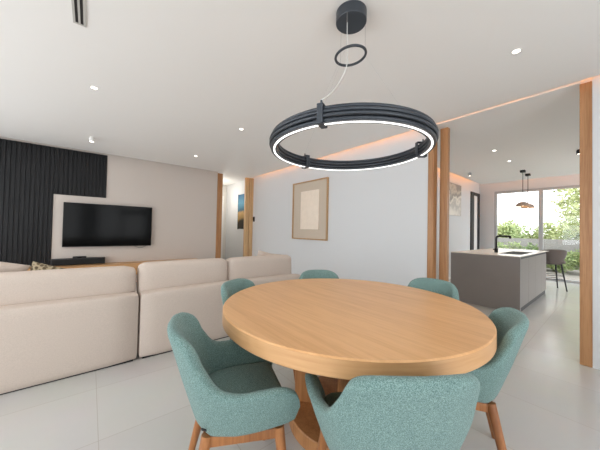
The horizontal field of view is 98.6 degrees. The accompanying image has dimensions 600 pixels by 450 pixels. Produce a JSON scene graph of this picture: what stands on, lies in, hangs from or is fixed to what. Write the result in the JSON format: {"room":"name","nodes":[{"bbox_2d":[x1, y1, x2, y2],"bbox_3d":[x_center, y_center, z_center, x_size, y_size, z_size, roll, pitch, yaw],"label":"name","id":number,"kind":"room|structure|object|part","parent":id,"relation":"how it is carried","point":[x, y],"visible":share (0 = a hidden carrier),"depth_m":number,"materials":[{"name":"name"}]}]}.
{"room":"dining room","nodes":[
{"label":"dining room","id":0,"kind":"room"},
{"bbox_2d":[0,137,217,281],"bbox_3d":[-4.264,-0.217,5.136,5.250,2.860,0.150,2,-1,-39],"label":"wall","id":1,"kind":"structure","parent":0,"point":[182,200],"depth_m":5.88,"materials":[{"name":"white paint"}]},
{"bbox_2d":[0,138,54,265],"bbox_3d":[-5.371,-0.383,4.130,2.055,2.185,0.017,2,-1,-39],"label":"wall panel","id":2,"kind":"object","parent":1,"relation":"attached to","point":[26,169],"visible":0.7,"depth_m":4.56,"materials":[{"name":"black"}]},
{"bbox_2d":[54,147,85,195],"bbox_3d":[-4.387,-1.004,4.931,0.444,0.870,0.017,2,-1,-39],"label":"wall panel","id":3,"kind":"object","parent":1,"relation":"attached to","point":[70,165],"visible":1,"depth_m":4.92,"materials":[{"name":"black"}]},
{"bbox_2d":[85,152,107,197],"bbox_3d":[-4.085,-0.993,5.177,0.335,0.870,0.017,2,-1,-39],"label":"wall panel","id":4,"kind":"object","parent":1,"relation":"attached to","point":[96,164],"visible":1,"depth_m":5.17,"materials":[{"name":"black"}]},
{"bbox_2d":[62,202,151,247],"bbox_3d":[-3.883,0.036,5.298,1.460,0.894,0.076,2,-1,-39],"label":"television","id":5,"kind":"object","parent":1,"relation":"attached to","point":[84,224],"visible":1,"depth_m":5.21,"materials":[{"name":"black"}]},
{"bbox_2d":[27,258,196,274],"bbox_3d":[-4.263,0.872,4.776,4.660,0.230,0.395,2,-1,-39],"label":"tv stand","id":6,"kind":"object","parent":1,"relation":"attached to","point":[134,264],"visible":0.07,"depth_m":5.13,"materials":[{"name":"brown wood"}]},
{"bbox_2d":[50,257,104,265],"bbox_3d":[-4.245,0.697,4.960,0.790,0.123,0.124,2,-1,-39],"label":"soundbar","id":7,"kind":"object","parent":6,"relation":"on","point":[88,260],"visible":0.94,"depth_m":4.90,"materials":[{"name":"black plastic"}]},
{"bbox_3d":[-3.689,0.893,5.001,1.155,0.210,0.019,2,-1,-39],"label":"drawer","id":8,"kind":"part","parent":6,"relation":"part of","materials":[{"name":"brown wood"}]},
{"bbox_2d":[215,173,222,257],"bbox_3d":[-2.172,-0.034,6.829,0.140,2.650,0.162,2,-1,-39],"label":"trim","id":9,"kind":"structure","parent":1,"relation":"attached to","point":[220,176],"depth_m":6.77,"materials":[{"name":"brown wood"}]},
{"bbox_2d":[222,185,226,258],"bbox_3d":[-3.008,-0.122,8.542,1.300,2.860,0.150,2,-1,-39],"label":"wall","id":10,"kind":"structure","parent":0,"point":[224,193],"depth_m":8.80,"materials":[{"name":"white paint"}]},
{"bbox_2d":[221,196,223,258],"bbox_3d":[-2.927,0.158,8.446,0.880,2.300,0.101,2,-1,-39],"label":"door","id":11,"kind":"structure","parent":10,"relation":"in","point":[222,196],"depth_m":8.71,"materials":[{"name":"white wood"}]},
{"bbox_2d":[218,172,251,184],"bbox_3d":[-2.331,-1.398,7.808,1.050,0.050,1.850,2,-1,-39],"label":"ceiling","id":12,"kind":"structure","parent":0,"point":[228,179],"depth_m":7.60,"materials":[{"name":"white paint"}]},
{"bbox_2d":[0,0,599,177],"bbox_3d":[-1.156,-1.457,2.131,6.210,0.050,8.160,2,-1,-39],"label":"ceiling","id":13,"kind":"structure","parent":0,"point":[176,81],"depth_m":2.29,"materials":[{"name":"white paint"}]},
{"bbox_2d":[71,0,85,26],"bbox_3d":[-1.214,-1.444,1.401,0.072,0.005,1.180,2,-1,-39],"label":"ceiling vent","id":14,"kind":"object","parent":13,"relation":"in","point":[78,6],"visible":1,"depth_m":1.75,"materials":[{"name":"white metal"}]},
{"bbox_2d":[269,0,438,170],"bbox_3d":[0.331,-0.937,1.705,1.042,0.942,1.042,1,-1,15],"label":"ring chandelier","id":15,"kind":"object","parent":13,"relation":"hanging from","point":[351,16],"visible":1,"depth_m":1.43,"materials":[{"name":"grey metal"}]},
{"bbox_2d":[273,121,432,170],"bbox_3d":[0.321,-0.474,1.696,0.988,0.003,0.988,2,-1,-39],"label":"diffuser","id":16,"kind":"object","parent":15,"relation":"attached to","point":[428,133],"depth_m":1.43,"materials":[{"name":"white plastic"}]},
{"bbox_2d":[511,48,521,54],"bbox_3d":[1.708,-1.372,2.037,0.072,0.004,0.072,2,-1,-39],"label":"recessed light","id":17,"kind":"object","parent":13,"relation":"in","point":[515,51],"visible":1,"depth_m":2.04,"materials":[{"name":"white ceramic"}]},
{"bbox_2d":[0,279,599,449],"bbox_3d":[0.501,1.366,4.753,12.550,0.120,10.450,2,-1,-39],"label":"floor","id":18,"kind":"structure","parent":0,"point":[547,400],"depth_m":1.77,"materials":[{"name":"tile"}]},
{"bbox_2d":[0,266,138,394],"bbox_3d":[-2.805,0.766,1.837,2.714,0.829,0.987,2,-1,-39],"label":"sofa","id":19,"kind":"object","parent":18,"relation":"on","point":[56,324],"visible":1,"depth_m":2.04,"materials":[{"name":"beige fabric"}]},
{"bbox_2d":[0,262,29,271],"bbox_3d":[-2.691,0.471,2.115,0.200,0.578,0.657,0,-2,43],"label":"pillow","id":20,"kind":"object","parent":19,"relation":"on","point":[4,266],"visible":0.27,"depth_m":2.23,"materials":[{"name":"beige fabric"}]},
{"bbox_2d":[30,261,65,270],"bbox_3d":[-2.322,0.555,2.415,0.459,0.452,0.151,2,-1,-33],"label":"pillow","id":21,"kind":"object","parent":19,"relation":"on","point":[35,265],"visible":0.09,"depth_m":2.33,"materials":[{"name":"beige fabric"}]},
{"bbox_2d":[0,266,135,305],"bbox_3d":[-2.149,0.589,2.092,1.382,0.437,0.243,2,-1,-39],"label":"cushion","id":22,"kind":"object","parent":19,"relation":"on","point":[18,287],"depth_m":2.13,"materials":[{"name":"beige fabric"}]},
{"bbox_2d":[136,255,299,358],"bbox_3d":[-1.008,0.821,3.298,1.896,0.853,0.987,2,-1,-39],"label":"sofa","id":23,"kind":"object","parent":18,"relation":"on","point":[165,289],"visible":0.62,"depth_m":2.67,"materials":[{"name":"beige fabric"}]},
{"bbox_2d":[137,258,226,295],"bbox_3d":[-1.247,0.599,2.825,0.911,0.437,0.243,2,-1,-39],"label":"cushion","id":24,"kind":"object","parent":23,"relation":"on","point":[154,275],"depth_m":2.68,"materials":[{"name":"beige fabric"}]},
{"bbox_2d":[226,255,290,279],"bbox_3d":[-0.525,0.625,3.412,0.949,0.437,0.243,2,-1,-39],"label":"cushion","id":25,"kind":"object","parent":23,"relation":"on","point":[245,267],"depth_m":3.27,"materials":[{"name":"beige fabric"}]},
{"bbox_2d":[257,250,280,255],"bbox_3d":[-0.498,0.594,3.821,0.495,0.463,0.173,2,-1,-34],"label":"pillow","id":26,"kind":"object","parent":23,"relation":"on","point":[260,253],"visible":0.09,"depth_m":3.71,"materials":[{"name":"beige fabric"}]},
{"bbox_2d":[167,312,299,449],"bbox_3d":[-0.329,0.819,1.195,0.529,0.804,0.568,2,-1,-20],"label":"dining chair","id":27,"kind":"object","parent":18,"relation":"on","point":[235,395],"visible":0.9,"depth_m":1.02,"materials":[{"name":"teal fabric"}]},
{"bbox_3d":[-0.515,1.027,1.305,0.136,0.384,0.044,1,-1,20],"label":"leg","id":28,"kind":"part","parent":27,"relation":"part of","materials":[{"name":"brown wood"}]},
{"bbox_3d":[-0.402,1.023,0.989,0.043,0.385,0.136,0,-1,36],"label":"leg","id":29,"kind":"part","parent":27,"relation":"part of","materials":[{"name":"brown wood"}]},
{"bbox_3d":[-0.231,0.865,1.057,0.290,0.042,0.022,1,-1,-12],"label":"rail","id":30,"kind":"part","parent":27,"relation":"part of","materials":[{"name":"brown wood"}]},
{"bbox_3d":[-0.273,0.794,1.216,0.370,0.118,0.400,2,-1,-20],"label":"seat","id":31,"kind":"part","parent":27,"relation":"part of","materials":[{"name":"teal fabric"}]},
{"bbox_3d":[-0.070,1.032,1.071,0.097,0.381,0.044,1,-1,30],"label":"leg","id":32,"kind":"part","parent":27,"relation":"part of","materials":[{"name":"brown wood"}]},
{"bbox_2d":[221,278,294,379],"bbox_3d":[-0.314,0.834,1.923,0.529,0.804,0.568,1,-1,23],"label":"dining chair","id":33,"kind":"object","parent":18,"relation":"on","point":[229,288],"visible":0.07,"depth_m":1.99,"materials":[{"name":"teal fabric"}]},
{"bbox_2d":[299,270,338,278],"bbox_3d":[0.213,0.855,2.394,0.568,0.804,0.529,1,-1,-9],"label":"dining chair","id":34,"kind":"object","parent":18,"relation":"on","point":[309,274],"visible":0.06,"depth_m":2.60,"materials":[{"name":"teal fabric"}]},
{"bbox_2d":[222,278,496,449],"bbox_3d":[0.296,0.865,1.664,1.544,0.750,1.544,2,-1,-39],"label":"dining table","id":35,"kind":"object","parent":18,"relation":"on","point":[338,331],"visible":0.7,"depth_m":1.24,"materials":[{"name":"brown wood"}]},
{"bbox_3d":[0.039,0.860,1.713,0.130,0.592,0.050,1,-1,11],"label":"leg","id":36,"kind":"part","parent":35,"relation":"part of","materials":[{"name":"brown wood"}]},
{"bbox_3d":[0.247,0.858,1.407,0.050,0.592,0.130,1,-1,11],"label":"leg","id":37,"kind":"part","parent":35,"relation":"part of","materials":[{"name":"brown wood"}]},
{"bbox_2d":[305,373,479,449],"bbox_3d":[0.327,0.828,0.959,0.597,0.804,0.540,1,-1,-4],"label":"dining chair","id":38,"kind":"object","parent":18,"relation":"on","point":[372,412],"visible":0.97,"depth_m":0.75,"materials":[{"name":"teal fabric"}]},
{"bbox_3d":[0.093,1.037,1.147,0.101,0.381,0.044,1,-1,27],"label":"leg","id":39,"kind":"part","parent":38,"relation":"part of","materials":[{"name":"brown wood"}]},
{"bbox_3d":[0.323,0.802,1.020,0.420,0.118,0.377,1,-1,-4],"label":"seat","id":40,"kind":"part","parent":38,"relation":"part of","materials":[{"name":"teal fabric"}]},
{"bbox_2d":[408,278,458,299],"bbox_3d":[0.992,0.865,2.085,0.529,0.804,0.568,2,-2,-42],"label":"dining chair","id":41,"kind":"object","parent":18,"relation":"on","point":[442,287],"visible":0.05,"depth_m":2.21,"materials":[{"name":"teal fabric"}]},
{"bbox_2d":[467,307,528,449],"bbox_3d":[0.911,0.850,1.431,0.529,0.804,0.568,1,-1,27],"label":"dining chair","id":42,"kind":"object","parent":18,"relation":"on","point":[512,325],"visible":0.35,"depth_m":1.21,"materials":[{"name":"teal fabric"}]},
{"bbox_3d":[0.796,0.891,1.306,0.290,0.042,0.022,1,-1,19],"label":"rail","id":43,"kind":"part","parent":42,"relation":"part of","materials":[{"name":"brown wood"}]},
{"bbox_3d":[1.101,1.065,1.514,0.136,0.385,0.043,1,-1,-7],"label":"leg","id":44,"kind":"part","parent":42,"relation":"part of","materials":[{"name":"brown wood"}]},
{"bbox_3d":[0.947,1.056,1.216,0.044,0.384,0.136,2,-1,-23],"label":"leg","id":45,"kind":"part","parent":42,"relation":"part of","materials":[{"name":"brown wood"}]},
{"bbox_2d":[451,248,547,310],"bbox_3d":[4.066,0.955,5.136,2.640,0.868,0.975,2,-1,-39],"label":"kitchen island","id":46,"kind":"object","parent":18,"relation":"on","point":[513,278],"visible":0.88,"depth_m":4.33,"materials":[{"name":"beige laminate"}]},
{"bbox_3d":[3.058,0.924,4.317,0.040,0.853,0.975,2,-1,-39],"label":"panel","id":47,"kind":"part","parent":46,"relation":"part of","materials":[{"name":"beige laminate"}]},
{"bbox_2d":[452,248,547,256],"bbox_3d":[4.075,0.530,5.145,2.640,0.012,0.975,2,-1,-39],"label":"island countertop","id":48,"kind":"structure","parent":46,"relation":"on","point":[489,251],"depth_m":4.85,"materials":[{"name":"stone"}]},
{"bbox_2d":[493,235,510,252],"bbox_3d":[3.712,0.347,4.739,0.291,0.321,0.056,1,-1,13],"label":"tap","id":49,"kind":"object","parent":48,"relation":"on","point":[495,249],"visible":1,"depth_m":4.74,"materials":[{"name":"black metal"}]},
{"bbox_3d":[3.726,0.312,4.738,0.248,0.251,0.034,1,-1,12],"label":"spout","id":50,"kind":"part","parent":49,"relation":"part of","materials":[{"name":"black metal"}]},
{"bbox_2d":[501,251,532,254],"bbox_3d":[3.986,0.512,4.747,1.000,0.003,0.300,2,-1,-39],"label":"sink","id":51,"kind":"object","parent":48,"relation":"in","point":[509,252],"depth_m":4.68,"materials":[{"name":"black"}]},
{"bbox_3d":[3.590,0.911,4.142,0.560,0.743,0.028,2,-1,-39],"label":"door","id":52,"kind":"part","parent":46,"relation":"part of","materials":[{"name":"beige laminate"}]},
{"bbox_3d":[4.028,0.927,4.498,0.560,0.743,0.028,2,-1,-39],"label":"door","id":53,"kind":"part","parent":46,"relation":"part of","materials":[{"name":"beige laminate"}]},
{"bbox_3d":[4.466,0.944,4.854,0.560,0.743,0.028,2,-1,-39],"label":"door","id":54,"kind":"part","parent":46,"relation":"part of","materials":[{"name":"beige laminate"}]},
{"bbox_3d":[4.904,0.960,5.210,0.560,0.743,0.028,2,-1,-39],"label":"door","id":55,"kind":"part","parent":46,"relation":"part of","materials":[{"name":"beige laminate"}]},
{"bbox_2d":[543,249,567,291],"bbox_3d":[5.629,0.986,5.788,0.510,0.902,0.475,1,-1,23],"label":"counter stool","id":56,"kind":"object","parent":18,"relation":"on","point":[555,257],"visible":0.7,"depth_m":5.62,"materials":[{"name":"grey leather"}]},
{"bbox_3d":[5.844,1.143,5.879,0.127,0.600,0.030,2,-1,-22],"label":"leg","id":57,"kind":"part","parent":56,"relation":"part of","materials":[{"name":"black metal"}]},
{"bbox_3d":[5.724,1.135,5.596,0.032,0.599,0.125,2,-1,-22],"label":"leg","id":58,"kind":"part","parent":56,"relation":"part of","materials":[{"name":"black metal"}]},
{"bbox_2d":[225,130,427,285],"bbox_3d":[-0.384,-0.114,6.226,0.050,2.860,6.855,2,-1,-39],"label":"wall partition","id":59,"kind":"structure","parent":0,"point":[378,217],"depth_m":4.49,"materials":[{"name":"white paint"}]},
{"bbox_2d":[237,194,243,228],"bbox_3d":[-1.702,-0.410,7.794,0.033,1.084,0.744,2,-1,-39],"label":"landscape painting","id":60,"kind":"object","parent":59,"relation":"attached to","point":[240,221],"visible":0.51,"depth_m":7.91,"materials":[{"name":"multicoloured"}]},
{"bbox_2d":[243,178,249,256],"bbox_3d":[-1.526,-0.011,7.297,0.115,2.650,0.072,2,-1,-39],"label":"trim","id":61,"kind":"structure","parent":59,"relation":"attached to","point":[247,180],"depth_m":7.27,"materials":[{"name":"brown wood"}]},
{"bbox_2d":[248,178,253,255],"bbox_3d":[-1.423,-0.007,7.369,0.115,2.650,0.090,2,-1,-39],"label":"trim","id":62,"kind":"structure","parent":59,"relation":"attached to","point":[251,183],"depth_m":7.33,"materials":[{"name":"brown wood"}]},
{"bbox_2d":[292,177,328,240],"bbox_3d":[0.190,-0.315,5.455,0.045,1.245,1.110,2,-1,-39],"label":"relief","id":63,"kind":"object","parent":59,"relation":"attached to","point":[310,202],"visible":1,"depth_m":5.39,"materials":[{"name":"brown wood"}]},
{"bbox_2d":[427,143,436,278],"bbox_3d":[1.815,-0.016,3.547,0.112,2.650,0.075,2,-1,-39],"label":"trim","id":64,"kind":"structure","parent":59,"relation":"attached to","point":[432,155],"depth_m":3.52,"materials":[{"name":"brown wood"}]},
{"bbox_2d":[436,141,437,261],"bbox_3d":[1.555,-0.114,4.158,0.050,2.860,1.230,2,-1,-39],"label":"wall","id":65,"kind":"structure","parent":0,"point":[437,141],"depth_m":3.69,"materials":[{"name":"white paint"}]},
{"bbox_2d":[439,127,449,281],"bbox_3d":[1.989,-0.012,3.557,0.070,2.650,0.100,2,-1,-39],"label":"trim","id":66,"kind":"structure","parent":65,"relation":"attached to","point":[445,132],"depth_m":3.53,"materials":[{"name":"brown wood"}]},
{"bbox_2d":[436,167,478,278],"bbox_3d":[3.481,-0.028,6.465,5.850,2.860,0.120,2,-1,-39],"label":"wall","id":67,"kind":"structure","parent":0,"point":[459,226],"depth_m":7.15,"materials":[{"name":"white paint"}]},
{"bbox_2d":[449,182,460,215],"bbox_3d":[4.106,-0.676,6.874,0.900,0.840,0.033,2,-1,-39],"label":"canvas","id":68,"kind":"object","parent":67,"relation":"attached to","point":[454,189],"visible":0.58,"depth_m":6.85},
{"bbox_2d":[470,191,479,249],"bbox_3d":[5.350,0.240,7.887,0.740,2.460,0.030,2,-1,-39],"label":"door","id":69,"kind":"structure","parent":67,"relation":"in","point":[474,197],"depth_m":7.85,"materials":[{"name":"black"}]},
{"bbox_3d":[5.362,0.291,7.902,0.300,2.360,0.018,2,-1,-39],"label":"panel","id":70,"kind":"part","parent":69,"relation":"part of","materials":[{"name":"white glass"}]},
{"bbox_2d":[436,77,591,183],"bbox_3d":[4.580,-1.294,4.243,5.260,0.050,4.200,2,-1,-39],"label":"ceiling","id":71,"kind":"structure","parent":0,"point":[539,133],"depth_m":3.90,"materials":[{"name":"white paint"}]},
{"bbox_2d":[515,170,529,206],"bbox_3d":[4.997,-0.824,5.786,0.256,0.810,0.256,2,-1,-39],"label":"pendant lamp","id":72,"kind":"object","parent":71,"relation":"hanging from","point":[520,204],"visible":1,"depth_m":5.77,"materials":[{"name":"black"}]},
{"bbox_3d":[4.989,-0.469,5.779,0.256,0.101,0.256,2,-1,-39],"label":"lamp shade","id":73,"kind":"part","parent":72,"relation":"part of","materials":[{"name":"orange metal"}]},
{"bbox_2d":[521,173,534,207],"bbox_3d":[5.400,-0.809,6.114,0.256,0.810,0.256,2,-1,-39],"label":"pendant lamp","id":74,"kind":"object","parent":71,"relation":"hanging from","point":[528,174],"visible":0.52,"depth_m":6.06,"materials":[{"name":"black metal"}]},
{"bbox_2d":[479,174,579,248],"bbox_3d":[7.136,0.050,6.485,0.150,2.860,4.460,2,-1,-39],"label":"wall","id":75,"kind":"structure","parent":0,"point":[486,191],"depth_m":7.89,"materials":[{"name":"white paint"}]},
{"bbox_2d":[494,185,579,283],"bbox_3d":[7.138,0.229,6.466,0.080,2.500,3.730,2,-1,-39],"label":"window","id":76,"kind":"structure","parent":75,"relation":"in","point":[541,190],"depth_m":7.09,"materials":[{"name":"silver metal"}]},
{"bbox_2d":[592,75,599,367],"bbox_3d":[3.346,-0.125,1.719,0.150,2.860,1.845,2,-1,-39],"label":"wall","id":77,"kind":"structure","parent":0,"point":[596,79],"depth_m":2.37,"materials":[{"name":"white paint"}]},
{"bbox_2d":[580,81,592,367],"bbox_3d":[2.735,-0.018,2.463,0.172,2.650,0.080,2,-1,-39],"label":"trim","id":78,"kind":"structure","parent":77,"relation":"attached to","point":[586,261],"depth_m":2.41,"materials":[{"name":"brown wood"}]},
{"label":"outside","id":79,"kind":"structure","parent":0,"visible":0},
{"bbox_2d":[546,268,579,280],"bbox_3d":[18.615,2.050,16.418,30.300,0.140,30.000,2,-1,-39],"label":"ground","id":80,"kind":"structure","parent":79,"point":[575,274],"depth_m":8.37,"materials":[{"name":"beige concrete"}]},
{"bbox_2d":[497,220,522,237],"bbox_3d":[9.976,0.715,12.874,1.705,2.029,1.892,2,-1,-39],"label":"shrub","id":81,"kind":"object","parent":80,"relation":"on","point":[500,226],"visible":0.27,"depth_m":12.55,"materials":[{"name":"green plant"}]},
{"bbox_2d":[497,241,523,248],"bbox_3d":[8.108,1.148,10.219,1.698,1.074,1.151,2,-1,-39],"label":"shrub","id":82,"kind":"object","parent":80,"relation":"on","point":[502,243],"visible":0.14,"depth_m":10.30,"materials":[{"name":"green plant"}]},
{"bbox_2d":[499,219,538,238],"bbox_3d":[10.218,0.699,12.011,1.594,2.037,1.817,1,-1,5],"label":"shrub","id":83,"kind":"object","parent":80,"relation":"on","point":[515,235],"visible":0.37,"depth_m":11.72,"materials":[{"name":"green plant"}]},
{"bbox_2d":[519,242,537,249],"bbox_3d":[8.495,1.131,9.487,1.190,1.002,0.837,2,-1,-39],"label":"shrub","id":84,"kind":"object","parent":80,"relation":"on","point":[531,246],"visible":0.07,"depth_m":9.31,"materials":[{"name":"green plant"}]},
{"bbox_2d":[497,238,579,269],"bbox_3d":[9.994,1.117,10.056,0.250,1.110,21.000,2,-1,-39],"label":"wall","id":85,"kind":"structure","parent":80,"relation":"on","point":[568,245],"depth_m":10.12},
{"bbox_2d":[519,221,569,239],"bbox_3d":[11.096,0.741,11.444,1.872,1.968,1.724,1,-1,21],"label":"shrub","id":86,"kind":"object","parent":80,"relation":"on","point":[545,236],"visible":0.41,"depth_m":11.12,"materials":[{"name":"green plant"}]},
{"bbox_2d":[546,252,575,272],"bbox_3d":[9.066,1.313,9.064,1.289,0.773,1.222,2,-1,-39],"label":"shrub","id":87,"kind":"object","parent":80,"relation":"on","point":[550,266],"visible":0.18,"depth_m":8.92,"materials":[{"name":"green plant"}]},
{"bbox_2d":[545,188,579,237],"bbox_3d":[9.107,-0.186,8.335,2.480,3.611,2.560,2,-1,-39],"label":"tree","id":88,"kind":"object","parent":80,"relation":"on","point":[571,211],"visible":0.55,"depth_m":8.42,"materials":[{"name":"green plant"}]},
{"bbox_2d":[550,215,579,239],"bbox_3d":[11.291,0.601,10.665,2.359,2.224,1.664,2,-1,-39],"label":"shrub","id":89,"kind":"object","parent":80,"relation":"on","point":[555,228],"visible":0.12,"depth_m":10.63,"materials":[{"name":"green plant"}]},
{"bbox_2d":[563,249,579,270],"bbox_3d":[8.939,1.036,8.175,0.931,1.265,1.042,2,-1,-39],"label":"shrub","id":90,"kind":"object","parent":80,"relation":"on","point":[574,256],"visible":0.34,"depth_m":8.26,"materials":[{"name":"green plant"}]}
]}

